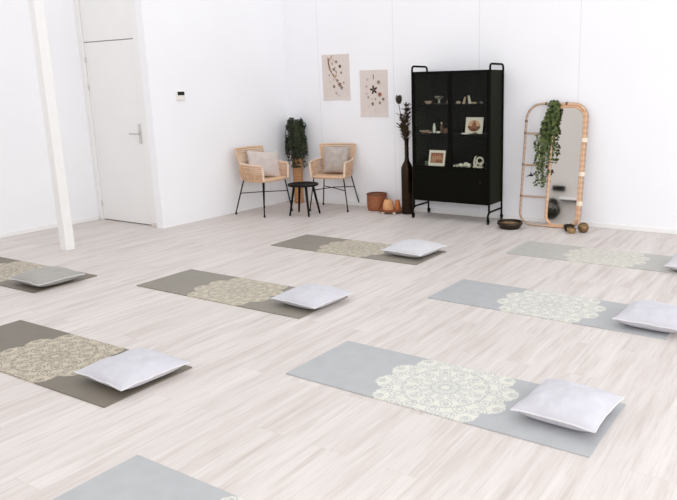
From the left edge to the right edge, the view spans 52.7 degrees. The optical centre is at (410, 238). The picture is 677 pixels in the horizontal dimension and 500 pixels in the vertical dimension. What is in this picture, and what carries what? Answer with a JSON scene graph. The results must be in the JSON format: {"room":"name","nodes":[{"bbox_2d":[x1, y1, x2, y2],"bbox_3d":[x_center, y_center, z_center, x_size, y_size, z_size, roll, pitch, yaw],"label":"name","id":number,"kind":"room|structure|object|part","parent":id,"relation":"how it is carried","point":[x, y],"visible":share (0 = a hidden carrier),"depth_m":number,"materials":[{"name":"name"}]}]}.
{"room":"exercise studio","nodes":[
{"label":"exercise studio","id":0,"kind":"room"},
{"bbox_2d":[0,0,98,233],"bbox_3d":[-6.449,-1.049,5.177,0.120,3.300,8.790,7,15,30],"label":"wall","id":1,"kind":"structure","parent":0,"point":[27,201],"depth_m":8.22,"materials":[{"name":"white paint"}]},
{"bbox_2d":[0,216,98,237],"bbox_3d":[-6.401,0.557,5.439,0.012,0.050,8.650,7,15,30],"label":"baseboard","id":2,"kind":"structure","parent":1,"relation":"attached to","point":[50,226],"depth_m":8.38,"materials":[{"name":"white wood"}]},
{"bbox_2d":[73,0,156,225],"bbox_3d":[-3.667,-1.822,8.427,1.199,3.300,0.156,7,15,30],"label":"door","id":3,"kind":"structure","parent":1,"relation":"in","point":[107,33],"depth_m":8.47,"materials":[{"name":"white paint"}]},
{"bbox_3d":[-3.330,-1.291,8.318,0.040,0.240,0.010,7,15,30],"label":"handle plate","id":4,"kind":"part","parent":3,"relation":"part of","materials":[{"name":"metal"}]},
{"bbox_2d":[28,0,74,250],"bbox_3d":[-3.740,-1.496,6.972,0.102,3.300,0.103,7,15,30],"label":"column","id":5,"kind":"structure","parent":0,"point":[36,7],"depth_m":7.00,"materials":[{"name":"white paint"}]},
{"bbox_2d":[153,0,291,225],"bbox_3d":[-2.471,-1.996,9.113,0.120,3.300,2.250,7,15,30],"label":"wall","id":6,"kind":"structure","parent":0,"point":[227,57],"depth_m":8.94,"materials":[{"name":"white paint"}]},
{"bbox_2d":[134,0,173,228],"bbox_3d":[-3.094,-1.760,8.106,0.118,3.300,0.165,7,15,30],"label":"wall","id":7,"kind":"structure","parent":6,"relation":"in","point":[144,9],"depth_m":8.11,"materials":[{"name":"white paint"}]},
{"bbox_2d":[176,91,184,99],"bbox_3d":[-2.850,-1.772,8.375,0.025,0.113,0.124,7,15,30],"label":"thermostat","id":8,"kind":"object","parent":6,"relation":"attached to","point":[180,95],"visible":1,"depth_m":8.36,"materials":[{"name":"white plastic"}]},
{"bbox_2d":[0,200,676,499],"bbox_3d":[-0.815,0.941,3.541,13.200,0.060,11.500,7,15,30],"label":"floor","id":9,"kind":"structure","parent":0,"point":[234,422],"depth_m":4.22,"materials":[{"name":"beige wood"}]},
{"bbox_2d":[0,257,96,292],"bbox_3d":[-3.835,0.312,6.437,1.830,0.007,0.605,6,14,30],"label":"yoga mat","id":10,"kind":"object","parent":9,"relation":"on","point":[8,267],"visible":0.52,"depth_m":6.27,"materials":[{"name":"beige rubber"}]},
{"bbox_2d":[8,266,84,286],"bbox_3d":[-3.243,0.327,6.027,0.486,0.115,0.427,7,15,32],"label":"cushion","id":11,"kind":"object","parent":10,"relation":"on","point":[50,275],"visible":1,"depth_m":5.92,"materials":[{"name":"grey fabric"}]},
{"bbox_2d":[0,320,191,407],"bbox_3d":[-2.276,0.754,4.333,1.830,0.007,0.605,6,15,30],"label":"yoga mat","id":12,"kind":"object","parent":9,"relation":"on","point":[47,357],"visible":0.74,"depth_m":4.27,"materials":[{"name":"beige rubber"}]},
{"bbox_2d":[74,347,189,390],"bbox_3d":[-1.642,0.751,3.991,0.466,0.120,0.456,7,15,33],"label":"cushion","id":13,"kind":"object","parent":12,"relation":"on","point":[132,368],"visible":1,"depth_m":3.89,"materials":[{"name":"white fabric"}]},
{"bbox_2d":[52,455,244,499],"bbox_3d":[-0.652,1.155,2.414,1.830,0.007,0.605,7,15,31],"label":"yoga mat","id":14,"kind":"object","parent":9,"relation":"on","point":[138,477],"visible":1,"depth_m":2.88,"materials":[{"name":"grey rubber"}]},
{"bbox_2d":[137,269,347,318],"bbox_3d":[-1.450,0.437,5.690,1.830,0.007,0.605,7,15,30],"label":"yoga mat","id":15,"kind":"object","parent":9,"relation":"on","point":[225,289],"visible":0.84,"depth_m":5.71,"materials":[{"name":"beige rubber"}]},
{"bbox_2d":[270,284,352,308],"bbox_3d":[-0.779,0.439,5.320,0.466,0.120,0.456,8,15,34],"label":"cushion","id":16,"kind":"object","parent":15,"relation":"on","point":[308,296],"visible":1,"depth_m":5.21,"materials":[{"name":"white fabric"}]},
{"bbox_2d":[234,145,292,217],"bbox_3d":[-2.031,-0.800,9.240,0.552,0.897,0.576,7,15,30],"label":"rattan armchair","id":17,"kind":"object","parent":9,"relation":"on","point":[241,152],"visible":0.77,"depth_m":9.14,"materials":[{"name":"beige wicker"}]},
{"bbox_3d":[-2.324,-0.561,9.189,0.149,0.462,0.026,-1,13,-2],"label":"leg","id":18,"kind":"part","parent":17,"relation":"part of","materials":[{"name":"black metal"}]},
{"bbox_3d":[-2.194,-1.045,9.284,0.163,0.413,0.535,7,15,30],"label":"backrest","id":19,"kind":"part","parent":17,"relation":"part of","materials":[{"name":"wicker"}]},
{"bbox_3d":[-2.126,-0.875,8.985,0.450,0.220,0.065,8,15,34],"label":"arm","id":20,"kind":"part","parent":17,"relation":"part of","materials":[{"name":"wicker"}]},
{"bbox_2d":[247,151,280,176],"bbox_3d":[-2.010,-1.027,9.259,0.490,0.380,0.175,-10,15,-35],"label":"cushion","id":21,"kind":"object","parent":17,"relation":"on","point":[268,160],"visible":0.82,"depth_m":9.22,"materials":[{"name":"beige fabric"}]},
{"bbox_3d":[-1.948,-0.516,8.959,0.068,0.462,0.081,7,15,30],"label":"leg","id":22,"kind":"part","parent":17,"relation":"part of","materials":[{"name":"black metal"}]},
{"bbox_3d":[-2.013,-0.819,9.225,0.470,0.035,0.484,7,15,30],"label":"seat","id":23,"kind":"part","parent":17,"relation":"part of","materials":[{"name":"wicker"}]},
{"bbox_3d":[-1.871,-0.972,9.398,0.450,0.220,0.065,5,14,27],"label":"arm","id":24,"kind":"part","parent":17,"relation":"part of","materials":[{"name":"wicker"}]},
{"bbox_3d":[-1.693,-0.612,9.370,0.097,0.462,0.025,-6,14,-22],"label":"leg","id":25,"kind":"part","parent":17,"relation":"part of","materials":[{"name":"black metal"}]},
{"bbox_2d":[285,117,308,202],"bbox_3d":[-1.679,-1.153,9.961,0.352,1.259,0.323,7,15,30],"label":"potted plant","id":26,"kind":"object","parent":9,"relation":"on","point":[295,128],"visible":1,"depth_m":9.87,"materials":[{"name":"green plant"}]},
{"bbox_3d":[-1.671,-0.864,10.040,0.160,0.660,0.160,7,15,30],"label":"pot","id":27,"kind":"part","parent":26,"relation":"part of","materials":[{"name":"brown wicker"}]},
{"bbox_2d":[287,181,320,216],"bbox_3d":[-1.441,-0.535,9.092,0.417,0.425,0.414,7,15,30],"label":"side table","id":28,"kind":"object","parent":9,"relation":"on","point":[304,184],"visible":1,"depth_m":9.02,"materials":[{"name":"black wood"}]},
{"bbox_3d":[-1.584,-0.506,9.029,0.106,0.401,0.036,-6,13,-21],"label":"leg","id":29,"kind":"part","parent":28,"relation":"part of","materials":[{"name":"black wood"}]},
{"bbox_3d":[-1.523,-0.558,9.255,0.036,0.402,0.117,-7,14,-23],"label":"leg","id":30,"kind":"part","parent":28,"relation":"part of","materials":[{"name":"black wood"}]},
{"bbox_3d":[-1.372,-0.492,8.950,0.036,0.401,0.106,-6,13,-21],"label":"leg","id":31,"kind":"part","parent":28,"relation":"part of","materials":[{"name":"black wood"}]},
{"bbox_3d":[-1.279,-0.536,9.139,0.108,0.401,0.035,-4,13,-13],"label":"leg","id":32,"kind":"part","parent":28,"relation":"part of","materials":[{"name":"black wood"}]},
{"bbox_2d":[309,143,358,211],"bbox_3d":[-1.075,-0.869,9.474,0.576,0.897,0.552,2,13,13],"label":"rattan armchair","id":33,"kind":"object","parent":9,"relation":"on","point":[329,175],"visible":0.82,"depth_m":9.49,"materials":[{"name":"beige wicker"}]},
{"bbox_3d":[-1.368,-0.613,9.348,0.097,0.462,0.025,-6,14,-22],"label":"leg","id":34,"kind":"part","parent":33,"relation":"part of","materials":[{"name":"black metal"}]},
{"bbox_3d":[-1.328,-0.996,9.464,0.065,0.220,0.450,3,13,17],"label":"arm","id":35,"kind":"part","parent":33,"relation":"part of","materials":[{"name":"wicker"}]},
{"bbox_3d":[-1.259,-0.709,9.768,0.026,0.462,0.149,-5,13,-19],"label":"leg","id":36,"kind":"part","parent":33,"relation":"part of","materials":[{"name":"black metal"}]},
{"bbox_3d":[-1.081,-0.885,9.449,0.484,0.035,0.470,2,13,13],"label":"seat","id":37,"kind":"part","parent":33,"relation":"part of","materials":[{"name":"wicker"}]},
{"bbox_2d":[323,146,348,172],"bbox_3d":[-1.053,-1.112,9.491,0.370,0.366,0.171,2,13,13],"label":"cushion","id":38,"kind":"object","parent":33,"relation":"on","point":[334,157],"visible":0.93,"depth_m":9.44,"materials":[{"name":"grey fabric"}]},
{"bbox_3d":[-1.036,-1.135,9.600,0.535,0.413,0.163,2,13,13],"label":"backrest","id":39,"kind":"part","parent":33,"relation":"part of","materials":[{"name":"wicker"}]},
{"bbox_3d":[-0.889,-0.596,9.235,0.025,0.462,0.097,-11,16,-39],"label":"leg","id":40,"kind":"part","parent":33,"relation":"part of","materials":[{"name":"black metal"}]},
{"bbox_3d":[-0.847,-0.979,9.350,0.065,0.220,0.450,1,13,9],"label":"arm","id":41,"kind":"part","parent":33,"relation":"part of","materials":[{"name":"wicker"}]},
{"bbox_3d":[-0.791,-0.692,9.657,0.149,0.462,0.026,-12,17,-42],"label":"leg","id":42,"kind":"part","parent":33,"relation":"part of","materials":[{"name":"black metal"}]},
{"bbox_2d":[271,234,445,264],"bbox_3d":[-0.581,0.099,7.139,1.830,0.007,0.605,6,15,30],"label":"yoga mat","id":43,"kind":"object","parent":9,"relation":"on","point":[346,247],"visible":0.84,"depth_m":7.15,"materials":[{"name":"beige rubber"}]},
{"bbox_2d":[381,239,446,257],"bbox_3d":[0.030,0.085,6.835,0.476,0.124,0.496,8,15,34],"label":"cushion","id":44,"kind":"object","parent":43,"relation":"on","point":[415,248],"visible":1,"depth_m":6.71,"materials":[{"name":"grey fabric"}]},
{"bbox_2d":[367,192,386,210],"bbox_3d":[-0.470,-0.519,9.383,0.288,0.234,0.288,7,15,30],"label":"flower pot","id":45,"kind":"object","parent":9,"relation":"on","point":[375,200],"visible":0.95,"depth_m":9.27,"materials":[{"name":"orange ceramic"}]},
{"bbox_2d":[379,207,401,213],"bbox_3d":[-0.260,-0.382,9.184,0.344,0.046,0.344,7,15,30],"label":"tray","id":46,"kind":"object","parent":9,"relation":"on","point":[381,210],"visible":0.62,"depth_m":9.08,"materials":[{"name":"red wood"}]},
{"bbox_2d":[383,199,393,209],"bbox_3d":[-0.306,-0.468,9.174,0.160,0.135,0.160,7,15,30],"label":"clay pot","id":47,"kind":"object","parent":46,"relation":"on","point":[388,204],"visible":1,"depth_m":9.12,"materials":[{"name":"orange ceramic"}]},
{"bbox_2d":[395,200,400,209],"bbox_3d":[-0.180,-0.463,9.151,0.084,0.130,0.084,7,15,30],"label":"clay pot","id":48,"kind":"object","parent":46,"relation":"on","point":[397,202],"visible":1,"depth_m":9.12,"materials":[{"name":"orange ceramic"}]},
{"bbox_2d":[401,138,412,213],"bbox_3d":[-0.050,-0.830,8.979,0.158,1.002,0.158,7,15,30],"label":"bronze vase","id":49,"kind":"object","parent":9,"relation":"on","point":[406,168],"visible":0.98,"depth_m":8.94,"materials":[{"name":"brown metal"}]},
{"bbox_2d":[395,94,402,123],"bbox_3d":[-0.131,-1.539,8.839,0.144,0.691,0.091,7,15,30],"label":"dried flower","id":50,"kind":"object","parent":49,"relation":"in","point":[398,99],"visible":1,"depth_m":8.77,"materials":[{"name":"black plant"}]},
{"bbox_2d":[396,122,407,139],"bbox_3d":[-0.088,-1.370,8.892,0.188,0.336,0.172,7,15,30],"label":"branch","id":51,"kind":"object","parent":49,"relation":"in","point":[401,124],"visible":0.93,"depth_m":8.85,"materials":[{"name":"brown plant"}]},
{"bbox_2d":[396,113,410,137],"bbox_3d":[-0.083,-1.421,8.844,0.186,0.456,0.154,7,15,30],"label":"branch","id":52,"kind":"object","parent":49,"relation":"in","point":[404,114],"visible":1,"depth_m":8.82,"materials":[{"name":"brown plant"}]},
{"bbox_2d":[401,102,411,134],"bbox_3d":[-0.054,-1.490,8.830,0.160,0.595,0.150,7,15,30],"label":"branch","id":53,"kind":"object","parent":49,"relation":"in","point":[405,104],"visible":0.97,"depth_m":8.80,"materials":[{"name":"brown plant"}]},
{"bbox_2d":[402,107,411,135],"bbox_3d":[-0.050,-1.456,8.824,0.160,0.531,0.178,7,15,30],"label":"branch","id":54,"kind":"object","parent":49,"relation":"in","point":[408,109],"visible":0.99,"depth_m":8.78,"materials":[{"name":"brown plant"}]},
{"bbox_2d":[286,341,625,457],"bbox_3d":[0.193,0.834,3.785,1.830,0.007,0.605,7,15,32],"label":"yoga mat","id":55,"kind":"object","parent":9,"relation":"on","point":[481,399],"visible":0.83,"depth_m":3.77,"materials":[{"name":"grey rubber"}]},
{"bbox_2d":[510,378,624,432],"bbox_3d":[0.799,0.828,3.434,0.436,0.129,0.436,8,15,34],"label":"cushion","id":56,"kind":"object","parent":55,"relation":"on","point":[563,403],"visible":1,"depth_m":3.34,"materials":[{"name":"white fabric"}]},
{"bbox_2d":[411,63,503,224],"bbox_3d":[0.575,-1.196,8.468,1.086,1.917,0.466,7,15,30],"label":"display cabinet","id":57,"kind":"object","parent":9,"relation":"on","point":[446,183],"visible":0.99,"depth_m":8.47,"materials":[{"name":"black metal"}]},
{"bbox_3d":[0.118,-1.276,8.723,0.024,1.856,0.431,7,15,30],"label":"tube frame","id":58,"kind":"part","parent":57,"relation":"part of","materials":[{"name":"black metal"}]},
{"bbox_3d":[0.139,-1.326,8.728,0.014,1.603,0.380,7,15,30],"label":"panel","id":59,"kind":"part","parent":57,"relation":"part of","materials":[{"name":"black metal"}]},
{"bbox_3d":[0.252,-1.468,8.384,0.524,1.176,0.018,7,15,30],"label":"glass door","id":60,"kind":"part","parent":57,"relation":"part of","materials":[{"name":"glass"}]},
{"bbox_2d":[428,150,445,165],"bbox_3d":[0.333,-1.022,8.579,0.240,0.200,0.053,7,15,33],"label":"picture frame","id":61,"kind":"object","parent":57,"relation":"on","point":[436,157],"visible":0.91,"depth_m":8.57,"materials":[{"name":"white metal"}]},
{"bbox_2d":[430,153,443,162],"bbox_3d":[0.329,-1.026,8.571,0.182,0.128,0.006,7,4,33],"label":"picture","id":62,"kind":"object","parent":61,"relation":"attached to","point":[434,157],"depth_m":8.57},
{"bbox_2d":[434,96,443,103],"bbox_3d":[0.353,-1.731,8.429,0.124,0.095,0.124,7,15,30],"label":"goblet","id":63,"kind":"object","parent":57,"relation":"on","point":[438,98],"visible":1,"depth_m":8.39,"materials":[{"name":"grey ceramic"}]},
{"bbox_2d":[440,122,442,132],"bbox_3d":[0.390,-1.416,8.576,0.040,0.137,0.039,7,15,30],"label":"bottle","id":64,"kind":"object","parent":57,"relation":"on","point":[441,123],"visible":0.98,"depth_m":8.56,"materials":[{"name":"brown glass"}]},
{"bbox_2d":[415,103,486,104],"bbox_3d":[0.578,-1.668,8.380,1.020,0.012,0.347,7,15,30],"label":"shelf","id":65,"kind":"object","parent":57,"relation":"attached to","point":[415,103],"depth_m":8.33,"materials":[{"name":"black metal"}]},
{"bbox_2d":[415,132,486,135],"bbox_3d":[0.584,-1.316,8.459,1.020,0.012,0.347,7,15,30],"label":"shelf","id":66,"kind":"object","parent":57,"relation":"attached to","point":[416,133],"depth_m":8.47,"materials":[{"name":"black metal"}]},
{"bbox_3d":[0.489,-0.660,8.426,1.046,0.420,0.018,7,15,30],"label":"door","id":67,"kind":"part","parent":57,"relation":"part of","materials":[{"name":"black metal"}]},
{"bbox_2d":[422,164,485,167],"bbox_3d":[0.591,-0.914,8.549,1.020,0.012,0.347,7,15,30],"label":"shelf","id":68,"kind":"object","parent":57,"relation":"attached to","point":[446,165],"depth_m":8.55,"materials":[{"name":"black metal"}]},
{"bbox_3d":[0.678,-1.311,8.619,1.022,1.603,0.012,7,15,30],"label":"panel","id":69,"kind":"part","parent":57,"relation":"part of","materials":[{"name":"black glass"}]},
{"bbox_3d":[0.701,-1.416,8.118,0.520,1.176,0.018,7,15,30],"label":"glass door","id":70,"kind":"part","parent":57,"relation":"part of","materials":[{"name":"glass"}]},
{"bbox_2d":[465,117,483,133],"bbox_3d":[0.778,-1.387,8.290,0.235,0.200,0.053,7,15,30],"label":"picture frame","id":71,"kind":"object","parent":57,"relation":"on","point":[473,124],"visible":0.87,"depth_m":8.28,"materials":[{"name":"white paper"}]},
{"bbox_2d":[468,120,479,131],"bbox_3d":[0.773,-1.382,8.283,0.169,0.144,0.002,7,3,30],"label":"picture","id":72,"kind":"object","parent":71,"relation":"attached to","point":[473,125],"depth_m":8.28},
{"bbox_2d":[473,156,483,167],"bbox_3d":[0.831,-0.944,8.294,0.144,0.148,0.060,7,15,30],"label":"carved ornament","id":73,"kind":"object","parent":57,"relation":"on","point":[482,162],"visible":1,"depth_m":8.29,"materials":[{"name":"white ceramic"}]},
{"bbox_3d":[1.024,-1.172,8.187,0.024,1.856,0.431,7,15,30],"label":"tube frame","id":74,"kind":"part","parent":57,"relation":"part of","materials":[{"name":"black metal"}]},
{"bbox_3d":[1.026,-1.224,8.203,0.014,1.603,0.380,7,15,30],"label":"panel","id":75,"kind":"part","parent":57,"relation":"part of","materials":[{"name":"black metal"}]},
{"bbox_2d":[497,219,522,229],"bbox_3d":[1.175,-0.170,8.039,0.304,0.082,0.304,7,15,30],"label":"bowl","id":76,"kind":"object","parent":9,"relation":"on","point":[506,224],"visible":1,"depth_m":7.95,"materials":[{"name":"brown wood"}]},
{"bbox_2d":[428,279,669,339],"bbox_3d":[1.067,0.508,5.181,1.830,0.007,0.605,7,15,32],"label":"yoga mat","id":77,"kind":"object","parent":9,"relation":"on","point":[589,312],"visible":0.84,"depth_m":5.19,"materials":[{"name":"grey rubber"}]},
{"bbox_2d":[612,300,676,332],"bbox_3d":[1.702,0.528,4.705,0.466,0.131,0.456,8,15,34],"label":"cushion","id":78,"kind":"object","parent":77,"relation":"on","point":[646,314],"visible":1,"depth_m":4.59,"materials":[{"name":"white fabric"}]},
{"bbox_2d":[519,102,588,228],"bbox_3d":[1.675,-0.870,7.978,0.773,1.456,0.232,7,15,30],"label":"leaning mirror","id":79,"kind":"object","parent":9,"relation":"on","point":[565,179],"visible":0.94,"depth_m":7.90,"materials":[{"name":"wicker"}]},
{"bbox_2d":[533,100,561,186],"bbox_3d":[1.600,-1.118,7.961,0.319,1.015,0.221,2,13,12],"label":"ivy","id":80,"kind":"object","parent":79,"relation":"hanging from","point":[547,130],"visible":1,"depth_m":7.93,"materials":[{"name":"green plant"}]},
{"bbox_2d":[547,108,582,224],"bbox_3d":[1.802,-0.843,7.905,0.376,1.386,0.005,7,7,30],"label":"mirror glass","id":81,"kind":"object","parent":79,"relation":"attached to","point":[564,179],"depth_m":7.89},
{"bbox_3d":[1.799,-0.843,7.902,0.407,1.417,0.033,7,7,30],"label":"frame","id":82,"kind":"part","parent":79,"relation":"part of","materials":[{"name":"wicker"}]},
{"bbox_2d":[563,224,573,230],"bbox_3d":[1.823,-0.125,7.811,0.124,0.072,0.124,7,15,30],"label":"bowl","id":83,"kind":"object","parent":9,"relation":"on","point":[565,226],"visible":0.67,"depth_m":7.79,"materials":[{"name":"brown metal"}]},
{"bbox_2d":[567,227,575,233],"bbox_3d":[1.825,-0.094,7.691,0.104,0.062,0.104,7,15,30],"label":"bowl","id":84,"kind":"object","parent":9,"relation":"on","point":[571,230],"visible":1,"depth_m":7.66,"materials":[{"name":"gold metal"}]},
{"bbox_2d":[578,223,588,232],"bbox_3d":[1.969,-0.128,7.732,0.126,0.107,0.126,7,15,30],"label":"round pot","id":85,"kind":"object","parent":9,"relation":"on","point":[582,227],"visible":1,"depth_m":7.69,"materials":[{"name":"gold metal"}]},
{"bbox_2d":[507,241,676,273],"bbox_3d":[1.902,0.174,6.601,1.830,0.011,0.605,7,15,30],"label":"yoga mat","id":86,"kind":"object","parent":9,"relation":"on","point":[643,261],"visible":0.97,"depth_m":6.63,"materials":[{"name":"grey rubber"}]},
{"bbox_2d":[664,254,676,269],"bbox_3d":[2.561,0.208,6.065,0.466,0.135,0.456,7,15,30],"label":"cushion","id":87,"kind":"object","parent":86,"relation":"on","point":[672,263],"visible":1,"depth_m":5.99,"materials":[{"name":"grey fabric"}]},
{"bbox_2d":[282,0,676,229],"bbox_3d":[2.881,-1.682,7.296,11.192,3.300,0.120,7,15,30],"label":"wall","id":88,"kind":"structure","parent":0,"point":[616,59],"depth_m":8.16,"materials":[{"name":"white paint"}]},
{"bbox_2d":[322,54,349,99],"bbox_3d":[-1.055,-2.271,9.517,0.478,0.623,0.020,7,15,30],"label":"print","id":89,"kind":"object","parent":88,"relation":"attached to","point":[335,68],"visible":1,"depth_m":9.52,"materials":[{"name":"beige paper"}]},
{"bbox_2d":[359,70,387,116],"bbox_3d":[-0.507,-1.985,9.244,0.458,0.624,0.013,7,15,30],"label":"print","id":90,"kind":"object","parent":88,"relation":"attached to","point":[373,83],"visible":1,"depth_m":9.24,"materials":[{"name":"beige paper"}]},
{"bbox_2d":[293,197,676,234],"bbox_3d":[2.926,-0.080,7.564,11.072,0.055,0.012,7,15,30],"label":"baseboard","id":91,"kind":"structure","parent":88,"relation":"attached to","point":[466,213],"depth_m":8.55,"materials":[{"name":"white wood"}]}
]}

